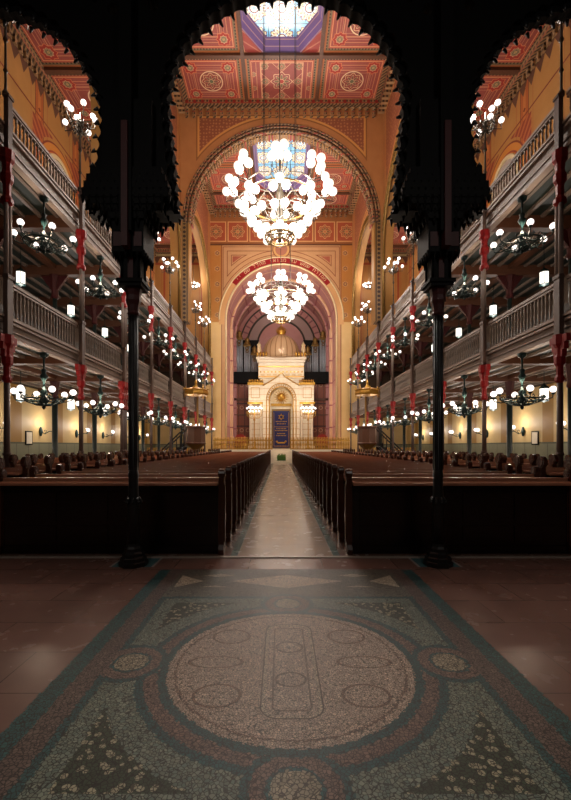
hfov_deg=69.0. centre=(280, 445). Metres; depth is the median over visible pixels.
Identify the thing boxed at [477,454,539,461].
pew
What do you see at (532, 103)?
wall
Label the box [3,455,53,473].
pew
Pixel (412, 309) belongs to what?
column
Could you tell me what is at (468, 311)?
column
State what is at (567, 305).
tiers
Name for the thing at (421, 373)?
gallery railing
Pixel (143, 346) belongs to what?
column
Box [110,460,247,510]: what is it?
pew
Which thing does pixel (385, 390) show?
gallery railing
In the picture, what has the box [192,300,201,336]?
candelabrum
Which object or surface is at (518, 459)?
pew
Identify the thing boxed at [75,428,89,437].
wall sconce
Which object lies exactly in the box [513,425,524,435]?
wall sconce
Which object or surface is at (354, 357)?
gallery railing
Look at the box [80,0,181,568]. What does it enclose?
column
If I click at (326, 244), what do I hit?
wall
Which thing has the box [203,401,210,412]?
gallery railing
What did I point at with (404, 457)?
pew
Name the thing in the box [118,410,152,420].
chandelier
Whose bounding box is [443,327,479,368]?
gallery railing
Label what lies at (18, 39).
crown molding
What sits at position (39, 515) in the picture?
pew
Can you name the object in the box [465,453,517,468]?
pew
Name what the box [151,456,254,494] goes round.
pew
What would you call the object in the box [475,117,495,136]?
basket
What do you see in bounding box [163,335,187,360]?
chandelier
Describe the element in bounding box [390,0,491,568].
column
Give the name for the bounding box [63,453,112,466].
pew
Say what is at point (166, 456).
pew
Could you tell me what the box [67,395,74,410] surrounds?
lantern
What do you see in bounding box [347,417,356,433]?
chandelier
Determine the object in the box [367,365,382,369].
basket
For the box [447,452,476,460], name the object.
pew
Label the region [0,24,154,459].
wall
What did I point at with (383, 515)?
pew
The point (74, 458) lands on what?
pew
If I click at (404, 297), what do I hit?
gallery railing
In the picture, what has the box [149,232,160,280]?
candelabrum
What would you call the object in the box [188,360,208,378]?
chandelier
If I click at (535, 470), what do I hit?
pew
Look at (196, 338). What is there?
column
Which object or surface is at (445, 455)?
pew
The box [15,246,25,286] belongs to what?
lantern
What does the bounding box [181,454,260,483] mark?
pew
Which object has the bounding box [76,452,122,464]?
pew
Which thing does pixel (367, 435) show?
pulpit
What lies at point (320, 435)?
armchair
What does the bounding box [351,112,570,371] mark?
gallery
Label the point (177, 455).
pew
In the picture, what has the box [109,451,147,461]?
pew
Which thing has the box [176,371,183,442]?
column
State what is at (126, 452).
pew
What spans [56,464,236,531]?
pew
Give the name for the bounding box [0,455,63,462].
pew
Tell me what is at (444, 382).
column
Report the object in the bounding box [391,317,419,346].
chandelier
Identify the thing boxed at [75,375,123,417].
chandelier
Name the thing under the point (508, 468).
pew
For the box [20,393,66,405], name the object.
basket
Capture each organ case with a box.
[234,330,258,383]
[303,330,328,383]
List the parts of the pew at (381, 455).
panel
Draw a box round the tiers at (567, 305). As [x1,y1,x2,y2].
[359,302,569,408]
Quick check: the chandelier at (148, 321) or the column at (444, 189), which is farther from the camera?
the chandelier at (148, 321)
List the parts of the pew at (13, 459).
panel, panel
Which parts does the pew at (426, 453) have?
panel, panel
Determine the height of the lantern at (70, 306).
1.400 m
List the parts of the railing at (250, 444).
rail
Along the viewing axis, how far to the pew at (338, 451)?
27.01 m
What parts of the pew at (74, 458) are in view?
panel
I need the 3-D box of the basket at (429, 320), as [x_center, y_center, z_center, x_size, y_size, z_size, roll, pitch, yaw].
[6.141,-5.106,17.175,1.063,0.273,1.063,0,0,-40]
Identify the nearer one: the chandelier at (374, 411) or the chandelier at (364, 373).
the chandelier at (374, 411)
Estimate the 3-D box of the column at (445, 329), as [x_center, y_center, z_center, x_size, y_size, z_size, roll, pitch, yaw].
[8.561,-2.480,22.140,1.000,7.760,0.400,0,0,0]
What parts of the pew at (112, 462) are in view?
panel, panel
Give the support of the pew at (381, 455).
on the floor
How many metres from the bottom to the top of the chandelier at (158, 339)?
1.450 m
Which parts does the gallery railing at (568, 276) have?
handrail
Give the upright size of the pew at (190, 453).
1.100 m
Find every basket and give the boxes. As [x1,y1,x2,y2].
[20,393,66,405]
[70,118,89,136]
[83,406,116,415]
[84,284,116,298]
[148,419,169,425]
[166,423,184,427]
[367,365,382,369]
[378,423,396,427]
[379,353,396,359]
[388,267,398,273]
[394,337,415,345]
[416,316,432,326]
[447,284,480,298]
[448,406,481,415]
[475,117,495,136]
[499,393,545,405]
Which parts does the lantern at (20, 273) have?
glass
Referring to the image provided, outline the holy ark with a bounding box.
[247,324,314,448]
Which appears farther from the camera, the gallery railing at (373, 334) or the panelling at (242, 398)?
the panelling at (242, 398)
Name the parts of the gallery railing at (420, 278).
handrail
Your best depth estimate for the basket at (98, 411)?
13.72 m
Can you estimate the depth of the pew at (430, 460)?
10.45 m
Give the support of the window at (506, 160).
in the wall at (532, 103)
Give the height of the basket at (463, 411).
0.273 m
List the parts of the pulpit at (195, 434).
canopy post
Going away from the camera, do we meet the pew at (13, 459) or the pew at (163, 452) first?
the pew at (13, 459)
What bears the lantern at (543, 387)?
hanging from the gallery at (538, 364)
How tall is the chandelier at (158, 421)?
1.450 m
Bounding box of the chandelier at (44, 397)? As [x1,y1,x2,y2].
[10,353,76,408]
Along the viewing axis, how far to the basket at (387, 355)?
23.66 m
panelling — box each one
[234,384,248,448]
[313,384,327,448]
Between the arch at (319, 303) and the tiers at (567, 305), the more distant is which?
the arch at (319, 303)
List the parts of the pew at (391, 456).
panel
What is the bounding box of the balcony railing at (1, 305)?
[0,304,194,404]
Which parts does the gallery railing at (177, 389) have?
handrail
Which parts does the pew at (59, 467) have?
panel, panel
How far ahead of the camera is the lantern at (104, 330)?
20.39 m
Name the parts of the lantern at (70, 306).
glass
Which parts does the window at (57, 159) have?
pane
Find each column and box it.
[0,93,16,466]
[0,229,2,367]
[41,274,68,457]
[75,189,86,453]
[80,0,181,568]
[84,304,105,452]
[113,326,127,403]
[118,276,127,457]
[139,342,149,453]
[148,280,154,449]
[153,354,164,450]
[165,363,176,448]
[168,305,172,453]
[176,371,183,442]
[182,323,187,453]
[194,337,197,425]
[203,349,206,451]
[210,358,212,448]
[349,358,352,448]
[356,349,359,451]
[365,337,368,425]
[375,323,380,449]
[376,371,385,452]
[386,363,397,448]
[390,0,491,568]
[390,305,395,453]
[397,354,410,451]
[409,280,415,449]
[414,341,428,453]
[431,326,449,341]
[443,305,446,451]
[458,304,479,452]
[478,210,490,453]
[496,274,522,457]
[549,93,570,466]
[554,227,570,454]
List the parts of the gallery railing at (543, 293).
handrail, rail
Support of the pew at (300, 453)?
on the floor
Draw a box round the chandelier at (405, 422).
[391,398,418,426]
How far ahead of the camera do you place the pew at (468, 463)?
8.29 m
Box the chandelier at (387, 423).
[374,405,400,429]
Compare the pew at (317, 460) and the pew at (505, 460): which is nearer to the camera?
the pew at (317, 460)
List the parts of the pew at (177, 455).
panel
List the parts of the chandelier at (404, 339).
stem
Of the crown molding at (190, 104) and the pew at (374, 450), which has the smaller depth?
the pew at (374, 450)
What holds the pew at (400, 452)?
on the floor
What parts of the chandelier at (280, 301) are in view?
stem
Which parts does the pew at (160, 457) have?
panel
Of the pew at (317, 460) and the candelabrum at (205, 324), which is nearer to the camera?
the pew at (317, 460)
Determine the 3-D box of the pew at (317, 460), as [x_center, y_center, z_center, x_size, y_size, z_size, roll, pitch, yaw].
[2.336,0.850,9.880,2.980,1.100,0.560,0,0,0]
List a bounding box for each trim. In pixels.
[0,556,570,557]
[105,210,210,363]
[183,123,379,228]
[218,256,343,447]
[241,304,320,339]
[352,131,398,356]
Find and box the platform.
[220,449,342,463]
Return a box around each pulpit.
[161,380,208,453]
[355,379,401,453]
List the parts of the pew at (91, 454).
panel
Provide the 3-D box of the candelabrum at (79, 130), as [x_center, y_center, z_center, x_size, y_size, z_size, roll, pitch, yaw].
[-5.899,-8.730,12.210,0.872,2.460,0.872,0,0,44]
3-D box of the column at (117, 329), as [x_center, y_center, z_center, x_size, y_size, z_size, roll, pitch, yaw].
[-8.439,-2.480,22.140,1.000,7.760,0.400,0,0,0]
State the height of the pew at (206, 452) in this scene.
1.100 m
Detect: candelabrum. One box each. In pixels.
[1,19,28,95]
[62,99,96,191]
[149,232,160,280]
[160,257,179,305]
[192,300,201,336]
[198,316,210,348]
[246,406,262,448]
[300,406,315,448]
[351,316,365,348]
[361,300,370,336]
[383,257,403,304]
[402,227,416,279]
[470,99,504,172]
[555,21,564,96]
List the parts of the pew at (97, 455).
panel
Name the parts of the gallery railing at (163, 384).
handrail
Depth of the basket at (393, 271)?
22.10 m
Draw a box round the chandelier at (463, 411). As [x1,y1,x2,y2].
[443,375,489,417]
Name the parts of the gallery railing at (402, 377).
handrail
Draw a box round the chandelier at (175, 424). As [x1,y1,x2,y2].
[163,405,187,429]
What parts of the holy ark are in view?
door frame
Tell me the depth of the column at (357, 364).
31.99 m
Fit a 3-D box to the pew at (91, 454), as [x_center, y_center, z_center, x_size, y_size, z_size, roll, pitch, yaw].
[-5.064,0.790,12.480,1.240,1.220,0.560,0,0,0]
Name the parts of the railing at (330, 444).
rail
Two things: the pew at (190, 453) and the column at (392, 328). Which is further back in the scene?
the column at (392, 328)
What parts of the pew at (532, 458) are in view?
panel, panel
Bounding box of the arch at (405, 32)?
[0,0,570,222]
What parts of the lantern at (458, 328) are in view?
glass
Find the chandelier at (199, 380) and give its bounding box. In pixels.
[198,368,214,385]
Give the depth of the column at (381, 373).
35.28 m
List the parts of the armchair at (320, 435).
backrest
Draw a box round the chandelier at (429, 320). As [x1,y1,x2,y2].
[410,294,447,327]
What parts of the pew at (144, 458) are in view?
panel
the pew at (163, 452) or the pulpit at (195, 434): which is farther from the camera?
the pulpit at (195, 434)
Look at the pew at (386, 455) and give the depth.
14.77 m
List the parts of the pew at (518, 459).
panel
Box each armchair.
[234,434,245,446]
[317,434,326,448]
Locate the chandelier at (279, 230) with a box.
[222,1,336,247]
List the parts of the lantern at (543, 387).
glass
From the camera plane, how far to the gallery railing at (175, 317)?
23.72 m
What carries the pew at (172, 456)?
on the floor
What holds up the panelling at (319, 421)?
on the platform
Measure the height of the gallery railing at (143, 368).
0.800 m
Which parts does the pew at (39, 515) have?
panel, panel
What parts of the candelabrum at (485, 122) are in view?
globe, globe, globe, globe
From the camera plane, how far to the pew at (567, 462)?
6.61 m
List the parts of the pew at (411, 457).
panel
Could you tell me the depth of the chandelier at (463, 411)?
13.78 m
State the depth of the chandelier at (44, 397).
10.48 m
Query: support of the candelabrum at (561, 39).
on the column at (559, 342)
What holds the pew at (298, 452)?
on the floor
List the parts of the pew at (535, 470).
panel, panel, panel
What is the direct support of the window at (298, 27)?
attached to the ceiling
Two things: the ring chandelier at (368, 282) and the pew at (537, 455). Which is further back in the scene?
the ring chandelier at (368, 282)
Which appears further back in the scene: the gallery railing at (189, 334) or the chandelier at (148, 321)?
the gallery railing at (189, 334)
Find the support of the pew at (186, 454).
on the floor
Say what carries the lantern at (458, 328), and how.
hanging from the gallery at (534, 180)
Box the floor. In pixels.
[0,463,570,799]
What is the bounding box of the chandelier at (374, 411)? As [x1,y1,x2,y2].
[363,410,384,428]
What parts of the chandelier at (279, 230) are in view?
globe, globe, globe, globe, globe, globe, globe, globe, globe, globe, globe, globe, globe, globe, globe, globe, globe, globe, globe, globe, globe, globe, globe, globe, globe, globe, globe, globe, stem, globe, globe, globe, globe, globe, globe, globe, globe, globe, globe, globe, globe, globe, globe, globe, globe, globe, globe, globe, globe, globe, globe, globe, globe, globe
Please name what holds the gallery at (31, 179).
attached to the wall at (32, 102)
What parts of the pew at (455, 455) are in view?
panel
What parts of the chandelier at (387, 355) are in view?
stem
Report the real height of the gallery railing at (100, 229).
0.600 m
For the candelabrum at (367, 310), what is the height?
2.460 m
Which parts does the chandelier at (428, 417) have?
stem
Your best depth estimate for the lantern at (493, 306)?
17.10 m
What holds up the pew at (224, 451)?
on the floor
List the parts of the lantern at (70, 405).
glass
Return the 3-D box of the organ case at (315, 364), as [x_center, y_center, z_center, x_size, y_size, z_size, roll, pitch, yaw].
[3.611,-9.175,42.850,2.500,5.650,1.900,0,0,0]
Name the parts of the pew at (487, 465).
panel, panel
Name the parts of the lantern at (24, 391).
glass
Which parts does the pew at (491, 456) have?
panel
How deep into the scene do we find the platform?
33.40 m
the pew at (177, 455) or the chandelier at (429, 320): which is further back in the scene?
the chandelier at (429, 320)
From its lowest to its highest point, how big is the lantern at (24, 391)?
1.180 m
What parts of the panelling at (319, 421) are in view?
cornice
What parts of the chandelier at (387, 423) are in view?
stem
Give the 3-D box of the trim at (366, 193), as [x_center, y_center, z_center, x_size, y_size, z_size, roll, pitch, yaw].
[0.061,-16.557,25.500,11.986,6.093,0.700,0,0,0]
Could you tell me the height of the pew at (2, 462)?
1.220 m
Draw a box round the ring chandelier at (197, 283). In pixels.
[192,239,199,289]
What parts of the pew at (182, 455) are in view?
panel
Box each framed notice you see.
[25,431,32,444]
[531,431,538,444]
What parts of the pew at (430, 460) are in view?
panel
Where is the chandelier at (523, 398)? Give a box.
[490,353,556,408]
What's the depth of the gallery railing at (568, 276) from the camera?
8.70 m
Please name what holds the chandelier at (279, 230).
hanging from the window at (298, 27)
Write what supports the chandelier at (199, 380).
hanging from the gallery at (31, 179)
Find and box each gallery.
[0,117,210,371]
[0,312,211,417]
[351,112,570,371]
[351,311,570,418]
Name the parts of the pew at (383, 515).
panel, panel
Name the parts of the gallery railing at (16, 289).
rail, handrail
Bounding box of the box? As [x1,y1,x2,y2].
[277,454,285,463]
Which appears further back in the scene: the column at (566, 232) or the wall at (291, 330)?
the wall at (291, 330)
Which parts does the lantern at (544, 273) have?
glass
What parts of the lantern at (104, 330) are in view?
glass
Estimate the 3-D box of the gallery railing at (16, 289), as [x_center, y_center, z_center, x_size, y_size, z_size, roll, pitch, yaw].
[-5.969,-3.200,10.555,0.110,0.800,3.070,0,0,0]
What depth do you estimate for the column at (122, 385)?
15.43 m
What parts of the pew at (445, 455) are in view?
panel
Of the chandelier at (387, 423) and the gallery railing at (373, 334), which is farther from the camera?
the gallery railing at (373, 334)
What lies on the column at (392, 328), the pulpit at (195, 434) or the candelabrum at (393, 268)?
the candelabrum at (393, 268)
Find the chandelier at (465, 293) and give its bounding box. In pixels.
[445,256,489,299]
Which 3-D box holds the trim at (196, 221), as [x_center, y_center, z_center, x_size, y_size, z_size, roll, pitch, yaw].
[-6.119,-11.757,20.375,0.180,9.713,31.177,0,0,0]
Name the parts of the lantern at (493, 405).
glass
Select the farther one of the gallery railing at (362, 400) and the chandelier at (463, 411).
the gallery railing at (362, 400)
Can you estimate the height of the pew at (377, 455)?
1.100 m
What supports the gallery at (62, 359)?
attached to the wall at (32, 102)
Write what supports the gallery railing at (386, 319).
on the gallery at (534, 180)
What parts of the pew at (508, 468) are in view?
panel, panel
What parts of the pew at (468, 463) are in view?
panel, panel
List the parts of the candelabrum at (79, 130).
globe, globe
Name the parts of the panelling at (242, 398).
cornice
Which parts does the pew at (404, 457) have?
panel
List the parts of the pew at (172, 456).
panel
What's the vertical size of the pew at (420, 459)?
1.100 m
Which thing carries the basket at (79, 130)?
on the candelabrum at (79, 130)
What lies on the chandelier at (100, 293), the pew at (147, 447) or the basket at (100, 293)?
the basket at (100, 293)
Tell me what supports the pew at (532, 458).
on the floor
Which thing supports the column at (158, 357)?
on the floor
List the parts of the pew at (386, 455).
panel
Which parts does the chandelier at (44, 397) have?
globe, globe, arm, stem, globe, arm, globe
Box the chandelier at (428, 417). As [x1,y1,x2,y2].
[410,389,447,422]
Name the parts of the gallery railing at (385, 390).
handrail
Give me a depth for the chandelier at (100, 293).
13.78 m
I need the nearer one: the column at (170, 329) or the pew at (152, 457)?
the pew at (152, 457)
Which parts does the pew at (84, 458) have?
panel, panel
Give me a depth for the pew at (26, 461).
7.27 m
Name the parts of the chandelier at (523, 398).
globe, globe, arm, stem, globe, arm, globe, globe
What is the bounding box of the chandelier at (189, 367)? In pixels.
[177,349,199,370]
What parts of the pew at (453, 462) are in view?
panel, panel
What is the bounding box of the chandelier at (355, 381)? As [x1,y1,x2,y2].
[347,368,364,385]
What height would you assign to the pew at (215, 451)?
1.100 m
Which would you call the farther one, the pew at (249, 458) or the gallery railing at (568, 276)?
the pew at (249, 458)
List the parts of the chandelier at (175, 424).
stem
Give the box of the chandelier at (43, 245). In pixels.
[12,195,76,255]
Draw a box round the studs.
[185,100,377,207]
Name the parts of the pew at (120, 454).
panel, panel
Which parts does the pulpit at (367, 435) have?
canopy post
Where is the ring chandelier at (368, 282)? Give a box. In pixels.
[362,281,370,289]
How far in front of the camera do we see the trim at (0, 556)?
5.21 m
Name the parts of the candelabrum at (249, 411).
stem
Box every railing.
[3,101,77,203]
[13,283,77,348]
[78,194,111,246]
[78,325,120,369]
[121,350,148,382]
[149,282,168,312]
[149,367,168,392]
[168,306,183,330]
[168,379,183,399]
[183,324,194,343]
[186,396,193,403]
[194,339,203,353]
[199,397,203,408]
[203,349,210,362]
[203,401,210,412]
[213,437,272,448]
[290,437,349,448]
[352,350,359,362]
[352,401,356,411]
[359,339,368,353]
[359,397,364,408]
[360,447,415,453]
[368,324,379,343]
[369,395,379,403]
[379,306,394,330]
[380,379,394,398]
[394,282,414,313]
[394,368,414,391]
[414,268,424,288]
[414,351,443,382]
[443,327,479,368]
[460,221,475,238]
[488,283,553,348]
[489,107,553,203]
[566,86,570,111]
[566,273,570,311]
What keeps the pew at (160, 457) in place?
on the floor
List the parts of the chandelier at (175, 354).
stem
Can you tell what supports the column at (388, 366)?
on the floor
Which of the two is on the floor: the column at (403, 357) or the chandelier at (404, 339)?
the column at (403, 357)
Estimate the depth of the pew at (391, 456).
14.05 m
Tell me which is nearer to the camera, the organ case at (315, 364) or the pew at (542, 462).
the pew at (542, 462)
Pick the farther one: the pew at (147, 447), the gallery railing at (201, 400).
the pew at (147, 447)
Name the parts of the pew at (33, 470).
panel, panel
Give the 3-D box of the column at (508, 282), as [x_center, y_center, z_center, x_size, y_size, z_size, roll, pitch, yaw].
[8.561,-2.480,15.520,1.000,7.760,0.400,0,0,0]
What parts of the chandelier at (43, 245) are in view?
globe, globe, arm, arm, stem, arm, globe, arm, globe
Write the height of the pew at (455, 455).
1.220 m
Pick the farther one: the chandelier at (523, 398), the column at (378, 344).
the column at (378, 344)
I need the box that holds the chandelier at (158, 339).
[143,317,173,346]
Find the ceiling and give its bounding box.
[19,10,546,248]
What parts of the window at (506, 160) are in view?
pane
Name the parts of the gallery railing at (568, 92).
handrail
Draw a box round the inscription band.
[232,258,329,284]
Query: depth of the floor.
2.55 m
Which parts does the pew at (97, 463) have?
panel, panel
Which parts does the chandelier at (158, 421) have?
stem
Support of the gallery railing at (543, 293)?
on the gallery at (538, 364)
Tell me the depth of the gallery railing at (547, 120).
10.34 m
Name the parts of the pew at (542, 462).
panel, panel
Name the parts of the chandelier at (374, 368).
stem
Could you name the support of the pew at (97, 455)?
on the floor
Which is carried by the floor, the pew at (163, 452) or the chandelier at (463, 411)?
the pew at (163, 452)
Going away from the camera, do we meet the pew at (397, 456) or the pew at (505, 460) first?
the pew at (505, 460)
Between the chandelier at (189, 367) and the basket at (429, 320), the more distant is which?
the chandelier at (189, 367)
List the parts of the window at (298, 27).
pane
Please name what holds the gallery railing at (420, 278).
on the gallery at (534, 180)
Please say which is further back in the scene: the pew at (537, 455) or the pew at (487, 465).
the pew at (537, 455)
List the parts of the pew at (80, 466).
panel, panel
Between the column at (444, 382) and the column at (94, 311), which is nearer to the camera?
the column at (444, 382)
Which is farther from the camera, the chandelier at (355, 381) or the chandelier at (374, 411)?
the chandelier at (355, 381)
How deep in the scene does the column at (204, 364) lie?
32.00 m
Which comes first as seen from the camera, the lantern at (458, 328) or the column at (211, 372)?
the lantern at (458, 328)
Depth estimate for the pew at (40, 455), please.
14.04 m
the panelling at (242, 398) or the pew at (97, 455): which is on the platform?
the panelling at (242, 398)
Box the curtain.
[273,411,289,447]
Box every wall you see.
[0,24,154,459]
[89,86,209,353]
[155,210,406,451]
[180,108,383,324]
[239,300,322,356]
[352,79,473,354]
[407,19,570,459]
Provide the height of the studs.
0.190 m
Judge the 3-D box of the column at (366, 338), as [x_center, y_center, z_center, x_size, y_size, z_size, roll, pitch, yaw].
[5.991,-3.050,28.760,0.277,8.900,0.540,0,0,0]
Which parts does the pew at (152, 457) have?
panel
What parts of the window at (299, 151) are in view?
pane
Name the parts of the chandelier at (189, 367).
stem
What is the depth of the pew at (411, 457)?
11.89 m
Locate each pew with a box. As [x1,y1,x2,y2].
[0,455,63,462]
[0,457,4,468]
[0,469,225,554]
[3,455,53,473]
[7,456,31,477]
[8,455,71,473]
[12,454,76,461]
[29,466,231,541]
[30,454,87,470]
[38,453,95,460]
[48,453,100,468]
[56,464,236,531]
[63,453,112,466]
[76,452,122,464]
[77,462,240,522]
[88,452,127,463]
[95,461,244,516]
[100,452,139,461]
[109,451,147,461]
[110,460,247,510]
[117,451,153,460]
[122,459,249,505]
[125,451,159,459]
[139,450,170,458]
[139,458,251,501]
[143,457,253,497]
[147,447,202,453]
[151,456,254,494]
[155,450,182,457]
[159,456,256,491]
[162,451,165,459]
[165,455,257,489]
[171,455,258,487]
[176,454,259,485]
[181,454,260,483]
[186,454,261,481]
[190,453,262,479]
[197,453,263,477]
[206,452,265,473]
[215,451,267,470]
[224,451,269,464]
[298,452,360,474]
[300,451,338,452]
[300,453,366,477]
[301,453,373,479]
[302,454,378,481]
[303,451,347,453]
[303,454,382,482]
[304,454,387,485]
[305,455,393,487]
[307,452,357,454]
[307,455,399,489]
[308,456,406,491]
[310,456,413,494]
[312,457,422,497]
[314,458,432,501]
[316,459,443,505]
[319,460,456,510]
[323,461,471,516]
[326,462,490,522]
[331,464,512,531]
[337,466,539,541]
[344,469,570,554]
[374,450,399,456]
[394,450,425,458]
[399,451,431,459]
[404,451,432,459]
[410,451,446,460]
[417,451,455,461]
[425,452,465,463]
[443,452,488,464]
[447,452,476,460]
[453,453,502,466]
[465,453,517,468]
[470,453,526,460]
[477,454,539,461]
[479,454,536,470]
[489,454,553,461]
[495,455,558,473]
[503,455,570,462]
[514,455,564,473]
[536,456,563,477]
[564,457,570,468]
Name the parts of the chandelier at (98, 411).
stem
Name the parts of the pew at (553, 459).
panel, panel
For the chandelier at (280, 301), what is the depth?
30.34 m
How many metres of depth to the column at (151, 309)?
18.76 m
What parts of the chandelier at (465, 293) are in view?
stem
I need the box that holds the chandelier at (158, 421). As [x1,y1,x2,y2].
[144,398,173,426]
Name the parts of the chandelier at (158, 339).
stem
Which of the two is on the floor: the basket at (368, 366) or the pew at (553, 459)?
the pew at (553, 459)
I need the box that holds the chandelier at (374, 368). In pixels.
[363,349,385,370]
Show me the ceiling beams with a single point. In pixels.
(242, 55)
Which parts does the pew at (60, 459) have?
panel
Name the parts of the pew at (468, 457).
panel, panel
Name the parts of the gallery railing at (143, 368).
handrail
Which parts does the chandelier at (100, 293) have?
stem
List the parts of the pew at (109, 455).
panel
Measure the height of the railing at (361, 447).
1.320 m
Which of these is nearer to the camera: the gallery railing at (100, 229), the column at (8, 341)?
the column at (8, 341)
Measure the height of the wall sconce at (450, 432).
0.520 m
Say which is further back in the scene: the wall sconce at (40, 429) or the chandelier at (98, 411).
the wall sconce at (40, 429)
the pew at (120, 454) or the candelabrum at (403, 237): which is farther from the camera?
the candelabrum at (403, 237)
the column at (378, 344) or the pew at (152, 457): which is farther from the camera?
the column at (378, 344)
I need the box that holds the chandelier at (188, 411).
[179,410,199,428]
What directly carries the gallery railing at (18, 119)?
on the gallery at (31, 179)
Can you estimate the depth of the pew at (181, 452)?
18.79 m
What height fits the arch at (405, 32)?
3.650 m
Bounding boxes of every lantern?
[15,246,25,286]
[15,371,25,402]
[67,301,74,316]
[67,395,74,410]
[101,325,107,337]
[455,325,461,337]
[489,285,496,316]
[489,385,496,410]
[539,267,548,286]
[539,383,548,402]
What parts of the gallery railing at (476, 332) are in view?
handrail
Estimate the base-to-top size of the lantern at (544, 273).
1.400 m
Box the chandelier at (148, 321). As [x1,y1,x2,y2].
[117,311,152,325]
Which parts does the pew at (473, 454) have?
panel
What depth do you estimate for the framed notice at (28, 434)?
17.97 m
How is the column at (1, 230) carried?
on the floor
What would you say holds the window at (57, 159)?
in the wall at (32, 102)
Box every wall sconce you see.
[39,427,51,435]
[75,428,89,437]
[449,431,460,438]
[474,428,488,436]
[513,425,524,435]
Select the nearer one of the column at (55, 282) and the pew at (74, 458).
the pew at (74, 458)
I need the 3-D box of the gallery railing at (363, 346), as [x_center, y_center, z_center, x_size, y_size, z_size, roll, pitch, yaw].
[6.091,-7.200,30.415,0.110,0.600,3.070,0,0,0]
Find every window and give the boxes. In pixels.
[45,153,70,198]
[240,1,323,51]
[253,139,309,191]
[492,153,519,201]
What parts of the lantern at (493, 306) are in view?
glass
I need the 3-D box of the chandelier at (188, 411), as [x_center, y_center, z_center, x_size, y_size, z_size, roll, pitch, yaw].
[-6.019,-1.645,27.105,1.437,1.450,1.446,0,0,-10]
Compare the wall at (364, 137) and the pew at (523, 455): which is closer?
the pew at (523, 455)
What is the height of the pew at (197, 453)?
1.100 m
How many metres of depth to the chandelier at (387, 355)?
23.71 m
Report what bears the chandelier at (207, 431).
hanging from the gallery at (62, 359)
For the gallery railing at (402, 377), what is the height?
0.800 m
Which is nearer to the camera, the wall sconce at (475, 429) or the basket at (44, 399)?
the basket at (44, 399)
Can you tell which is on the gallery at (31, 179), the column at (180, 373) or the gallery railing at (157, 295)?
the gallery railing at (157, 295)
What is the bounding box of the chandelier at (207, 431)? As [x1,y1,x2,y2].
[205,417,214,434]
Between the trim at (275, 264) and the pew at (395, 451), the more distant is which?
the trim at (275, 264)
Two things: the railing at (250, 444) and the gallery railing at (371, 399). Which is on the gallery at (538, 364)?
the gallery railing at (371, 399)
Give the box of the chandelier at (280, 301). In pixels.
[246,151,315,323]
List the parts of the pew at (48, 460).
panel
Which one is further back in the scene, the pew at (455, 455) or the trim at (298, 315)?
the trim at (298, 315)
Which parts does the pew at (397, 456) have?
panel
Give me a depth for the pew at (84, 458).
9.45 m
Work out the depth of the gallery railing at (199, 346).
30.56 m
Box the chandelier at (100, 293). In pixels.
[75,256,123,299]
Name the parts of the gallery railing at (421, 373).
handrail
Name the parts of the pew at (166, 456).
panel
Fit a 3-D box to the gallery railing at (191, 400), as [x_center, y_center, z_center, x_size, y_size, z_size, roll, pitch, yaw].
[-5.969,-3.200,27.105,0.110,0.800,3.070,0,0,0]
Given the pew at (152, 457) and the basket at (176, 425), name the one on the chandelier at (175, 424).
the basket at (176, 425)
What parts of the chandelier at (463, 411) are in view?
stem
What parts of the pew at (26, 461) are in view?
panel, panel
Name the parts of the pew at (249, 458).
panel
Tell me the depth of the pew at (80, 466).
7.57 m
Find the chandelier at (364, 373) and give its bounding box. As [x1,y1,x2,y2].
[355,360,373,378]
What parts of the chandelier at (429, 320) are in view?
stem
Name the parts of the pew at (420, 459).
panel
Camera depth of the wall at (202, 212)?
25.21 m
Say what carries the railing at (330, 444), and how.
on the platform
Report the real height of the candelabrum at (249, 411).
3.958 m
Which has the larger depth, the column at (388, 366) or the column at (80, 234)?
the column at (388, 366)
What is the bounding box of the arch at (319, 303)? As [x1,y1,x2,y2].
[227,268,334,448]
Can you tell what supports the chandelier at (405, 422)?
hanging from the gallery at (538, 364)
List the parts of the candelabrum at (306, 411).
stem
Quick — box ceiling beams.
[44,8,519,247]
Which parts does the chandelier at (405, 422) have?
stem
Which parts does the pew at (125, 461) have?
panel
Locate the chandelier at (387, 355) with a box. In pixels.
[375,335,400,360]
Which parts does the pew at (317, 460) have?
panel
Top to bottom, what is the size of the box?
0.865 m
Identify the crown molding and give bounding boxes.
[0,19,216,256]
[184,98,378,216]
[346,22,563,256]
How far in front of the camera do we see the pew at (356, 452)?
20.53 m
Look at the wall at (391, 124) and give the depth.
25.21 m
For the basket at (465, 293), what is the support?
on the chandelier at (465, 293)
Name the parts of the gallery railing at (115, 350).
handrail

